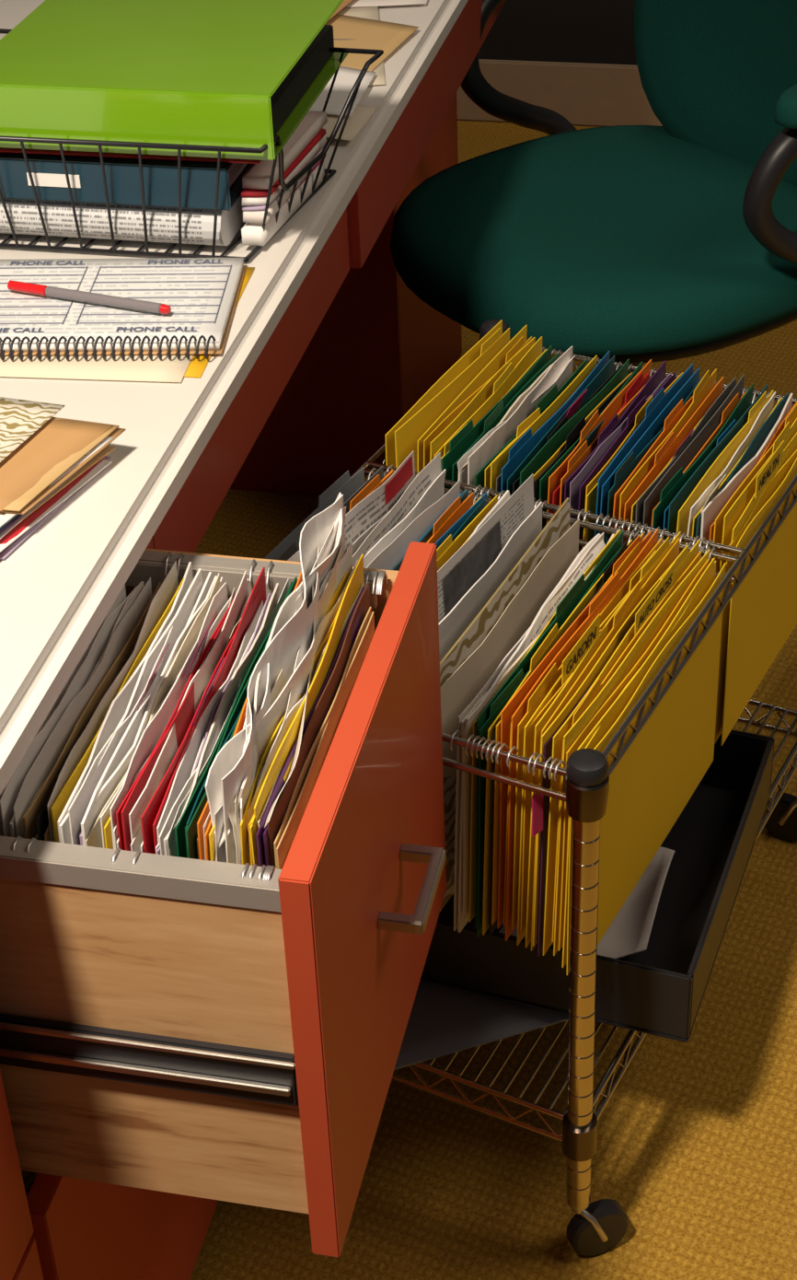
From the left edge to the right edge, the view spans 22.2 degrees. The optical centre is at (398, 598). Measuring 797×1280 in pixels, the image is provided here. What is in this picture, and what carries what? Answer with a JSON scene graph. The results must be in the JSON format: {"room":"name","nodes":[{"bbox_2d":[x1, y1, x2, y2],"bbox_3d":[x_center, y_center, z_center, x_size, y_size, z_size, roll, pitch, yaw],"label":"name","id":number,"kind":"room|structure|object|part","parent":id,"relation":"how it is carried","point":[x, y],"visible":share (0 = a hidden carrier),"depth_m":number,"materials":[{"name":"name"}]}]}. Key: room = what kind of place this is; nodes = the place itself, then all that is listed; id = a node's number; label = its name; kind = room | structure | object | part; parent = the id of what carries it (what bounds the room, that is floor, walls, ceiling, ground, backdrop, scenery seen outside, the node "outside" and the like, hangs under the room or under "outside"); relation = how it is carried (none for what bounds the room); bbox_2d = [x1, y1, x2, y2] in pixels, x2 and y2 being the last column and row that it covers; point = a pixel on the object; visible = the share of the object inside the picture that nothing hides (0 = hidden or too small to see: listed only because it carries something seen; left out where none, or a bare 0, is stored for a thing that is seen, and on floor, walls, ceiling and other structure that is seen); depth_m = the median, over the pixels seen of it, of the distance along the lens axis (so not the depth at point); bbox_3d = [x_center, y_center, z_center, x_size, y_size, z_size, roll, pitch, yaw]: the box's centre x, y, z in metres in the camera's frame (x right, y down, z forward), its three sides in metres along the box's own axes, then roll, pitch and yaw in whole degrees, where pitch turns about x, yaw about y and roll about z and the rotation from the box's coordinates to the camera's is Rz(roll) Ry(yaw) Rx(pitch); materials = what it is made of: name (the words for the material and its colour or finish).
{"room":"office","nodes":[
{"label":"office","id":0,"kind":"room"},
{"bbox_2d":[21,120,796,1279],"bbox_3d":[0.856,0.490,2.226,3.700,0.050,5.400,5,35,11],"label":"floor","id":1,"kind":"structure","parent":0,"point":[697,1137],"depth_m":2.11,"materials":[{"name":"carpet"}]},
{"bbox_2d":[0,0,506,1279],"bbox_3d":[-0.531,0.048,2.134,0.908,0.885,3.350,5,35,11],"label":"desk","id":2,"kind":"object","parent":1,"relation":"on","point":[327,347],"visible":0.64,"depth_m":1.85,"materials":[{"name":"laminate"}]},
{"bbox_3d":[-0.326,0.425,1.228,0.020,0.357,0.400,5,35,11],"label":"drawer","id":3,"kind":"part","parent":2,"relation":"part of","materials":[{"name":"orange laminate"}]},
{"bbox_3d":[-0.312,0.739,1.438,0.020,0.387,0.400,5,35,11],"label":"drawer","id":4,"kind":"part","parent":2,"relation":"part of","materials":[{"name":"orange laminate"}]},
{"bbox_2d":[0,417,126,559],"bbox_3d":[-0.366,-0.094,1.511,0.274,0.030,0.183,9,36,17],"label":"file folders","id":5,"kind":"object","parent":2,"relation":"on","point":[62,456],"visible":0.94,"depth_m":1.49,"materials":[{"name":"brown paper"}]},
{"bbox_2d":[0,396,65,462],"bbox_3d":[-0.347,-0.120,1.518,0.158,0.003,0.150,5,35,11],"label":"brochure","id":6,"kind":"object","parent":5,"relation":"on","point":[19,419],"visible":1,"depth_m":1.54,"materials":[{"name":"paper"}]},
{"bbox_3d":[-0.223,0.507,1.778,0.020,0.387,0.400,5,35,11],"label":"drawer","id":7,"kind":"part","parent":2,"relation":"part of","materials":[{"name":"orange laminate"}]},
{"bbox_2d":[0,28,383,262],"bbox_3d":[-0.260,-0.432,1.928,0.456,0.118,0.286,5,35,11],"label":"tray","id":8,"kind":"object","parent":2,"relation":"on","point":[351,98],"visible":0.58,"depth_m":1.84,"materials":[{"name":"black metal"}]},
{"bbox_2d":[0,195,244,245],"bbox_3d":[-0.269,-0.393,1.929,0.262,0.042,0.184,5,35,11],"label":"folded newspaper","id":9,"kind":"object","parent":8,"relation":"in","point":[162,223],"visible":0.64,"depth_m":1.85,"materials":[{"name":"white paper"}]},
{"bbox_2d":[0,151,254,209],"bbox_3d":[-0.272,-0.435,1.916,0.294,0.039,0.220,5,35,11],"label":"binder","id":10,"kind":"object","parent":9,"relation":"on","point":[85,173],"visible":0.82,"depth_m":1.82,"materials":[{"name":"plastic"}]},
{"bbox_2d":[0,147,261,163],"bbox_3d":[-0.223,-0.453,1.900,0.272,0.003,0.215,5,35,11],"label":"folder","id":11,"kind":"object","parent":10,"relation":"on","point":[2,149],"visible":0.11,"depth_m":1.82,"materials":[{"name":"red paper"}]},
{"bbox_3d":[-0.225,-0.458,1.897,0.268,0.007,0.195,5,35,11],"label":"paper packet","id":12,"kind":"object","parent":11,"relation":"on","visible":0},
{"bbox_2d":[0,0,348,160],"bbox_3d":[-0.221,-0.495,1.889,0.292,0.058,0.285,5,35,11],"label":"ring binder","id":13,"kind":"object","parent":12,"relation":"on","point":[219,73],"visible":0.98,"depth_m":1.81,"materials":[{"name":"plastic"}]},
{"bbox_2d":[241,111,327,245],"bbox_3d":[-0.104,-0.397,1.906,0.032,0.062,0.185,7,35,14],"label":"papers","id":14,"kind":"object","parent":8,"relation":"in","point":[308,139],"visible":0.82,"depth_m":1.87,"materials":[{"name":"white paper"}]},
{"bbox_2d":[0,492,387,881],"bbox_3d":[-0.242,0.145,1.527,0.410,0.388,0.354,5,35,11],"label":"file folders","id":15,"kind":"object","parent":2,"relation":"in","point":[195,723],"visible":0.41,"depth_m":1.41,"materials":[{"name":"coloured card"},{"name":"grey card"},{"name":"metal"}]},
{"bbox_2d":[183,267,255,377],"bbox_3d":[-0.241,-0.246,1.758,0.208,0.001,0.220,5,35,11],"label":"sheet","id":16,"kind":"object","parent":2,"relation":"on","point":[196,367],"visible":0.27,"depth_m":1.68,"materials":[{"name":"yellow paper"}]},
{"bbox_2d":[0,354,193,382],"bbox_3d":[-0.276,-0.242,1.751,0.228,0.001,0.219,3,34,7],"label":"paper sheet","id":17,"kind":"object","parent":16,"relation":"on","point":[164,369],"visible":0.23,"depth_m":1.67,"materials":[{"name":"white paper"}]},
{"bbox_2d":[0,257,246,360],"bbox_3d":[-0.281,-0.254,1.753,0.277,0.019,0.188,0,34,4],"label":"spiral notebook","id":18,"kind":"object","parent":17,"relation":"on","point":[202,294],"visible":0.98,"depth_m":1.74,"materials":[{"name":"white paper"}]},
{"bbox_2d":[7,279,171,314],"bbox_3d":[-0.267,-0.259,1.746,0.158,0.009,0.009,11,36,20],"label":"pen","id":19,"kind":"object","parent":18,"relation":"on","point":[15,285],"visible":1,"depth_m":1.74,"materials":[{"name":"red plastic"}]},
{"bbox_2d":[0,541,446,1256],"bbox_3d":[-0.254,0.193,1.571,0.576,0.360,0.400,5,35,11],"label":"drawer","id":20,"kind":"object","parent":2,"relation":"in","point":[191,1027],"visible":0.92,"depth_m":1.40,"materials":[{"name":"orange laminate"}]},
{"bbox_3d":[-0.324,0.165,1.351,0.519,0.020,0.020,5,35,11],"label":"hanging rail","id":21,"kind":"part","parent":20,"relation":"part of","materials":[{"name":"metal"}]},
{"bbox_3d":[-0.253,-0.024,1.614,0.482,0.023,0.005,5,35,11],"label":"hanging rail","id":22,"kind":"part","parent":20,"relation":"part of","materials":[{"name":"metal"}]},
{"bbox_3d":[-0.017,0.215,1.524,0.021,0.360,0.400,5,35,11],"label":"drawer","id":23,"kind":"part","parent":20,"relation":"part of","materials":[{"name":"orange laminate"}]},
{"bbox_3d":[-0.001,0.237,1.487,0.030,0.011,0.010,5,35,11],"label":"handle arm","id":24,"kind":"part","parent":20,"relation":"part of","materials":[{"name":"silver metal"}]},
{"bbox_3d":[0.016,0.195,1.549,0.030,0.011,0.010,5,35,11],"label":"handle arm","id":25,"kind":"part","parent":20,"relation":"part of","materials":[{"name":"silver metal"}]},
{"bbox_2d":[308,0,427,140],"bbox_3d":[-0.112,-0.664,2.362,0.290,0.012,0.680,5,35,11],"label":"loose papers","id":26,"kind":"object","parent":2,"relation":"on","point":[356,24],"visible":0.27,"depth_m":2.30,"materials":[{"name":"white paper"}]},
{"bbox_3d":[0.064,-0.757,2.712,0.032,0.151,1.177,5,35,11],"label":"apron drawer","id":27,"kind":"part","parent":2,"relation":"part of","materials":[{"name":"orange laminate"}]},
{"bbox_2d":[263,319,796,1256],"bbox_3d":[0.144,0.166,2.150,0.478,0.623,0.725,14,37,23],"label":"cart","id":28,"kind":"object","parent":1,"relation":"on","point":[596,1227],"visible":0.35,"depth_m":1.90,"materials":[{"name":"silver metal"}]},
{"bbox_2d":[394,979,569,1070],"bbox_3d":[0.012,0.378,2.049,0.286,0.003,0.259,-10,34,-11],"label":"paper","id":29,"kind":"object","parent":28,"relation":"on","point":[444,1020],"visible":0.16,"depth_m":1.99,"materials":[{"name":"grey paper"}]},
{"bbox_2d":[264,320,796,975],"bbox_3d":[0.138,0.003,2.040,0.389,0.297,0.697,15,37,24],"label":"file folders","id":30,"kind":"object","parent":28,"relation":"on","point":[548,641],"visible":0.69,"depth_m":1.94,"materials":[{"name":"yellow paper"}]},
{"bbox_3d":[0.173,0.581,1.949,0.022,0.017,0.022,5,35,11],"label":"castor stem","id":31,"kind":"part","parent":28,"relation":"part of","materials":[{"name":"metal"}]},
{"bbox_3d":[0.163,0.360,1.801,0.023,0.519,0.023,5,35,11],"label":"post","id":32,"kind":"part","parent":28,"relation":"part of","materials":[{"name":"silver metal"}]},
{"bbox_2d":[420,729,775,1042],"bbox_3d":[0.165,0.256,2.113,0.375,0.086,0.385,10,36,18],"label":"tray","id":33,"kind":"object","parent":28,"relation":"on","point":[659,990],"visible":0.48,"depth_m":2.00,"materials":[{"name":"plastic"}]},
{"bbox_2d":[499,846,675,958],"bbox_3d":[0.187,0.309,2.043,0.151,0.056,0.163,10,36,18],"label":"paper","id":34,"kind":"object","parent":33,"relation":"in","point":[629,933],"visible":0.31,"depth_m":2.04,"materials":[{"name":"white paper"}]},
{"bbox_2d":[390,0,796,374],"bbox_3d":[0.351,-0.547,2.791,0.716,1.079,0.728,5,35,11],"label":"office chair","id":35,"kind":"object","parent":1,"relation":"on","point":[675,239],"visible":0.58,"depth_m":2.73,"materials":[{"name":"teal fabric"}]},
{"bbox_3d":[0.315,-0.504,2.785,0.613,0.088,0.598,-24,39,-29],"label":"seat","id":36,"kind":"part","parent":35,"relation":"part of","materials":[{"name":"teal fabric"}]},
{"bbox_3d":[0.518,-0.834,2.749,0.138,0.567,0.472,-23,39,-28],"label":"backrest","id":37,"kind":"part","parent":35,"relation":"part of","materials":[{"name":"teal fabric"}]},
{"bbox_3d":[1.371,-2.139,3.605,3.700,2.745,0.100,5,35,11],"label":"wall","id":38,"kind":"structure","parent":0,"visible":0},
{"bbox_2d":[478,0,637,65],"bbox_3d":[1.391,-1.383,4.047,3.700,0.995,0.010,5,35,11],"label":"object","id":39,"kind":"structure","parent":38,"relation":"attached to","point":[586,31],"depth_m":4.41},
{"bbox_2d":[456,58,663,126],"bbox_3d":[1.403,-1.021,4.275,3.700,0.140,0.015,5,35,11],"label":"baseboard","id":40,"kind":"structure","parent":38,"relation":"attached to","point":[585,94],"depth_m":4.47,"materials":[{"name":"brown wood"}]}
]}

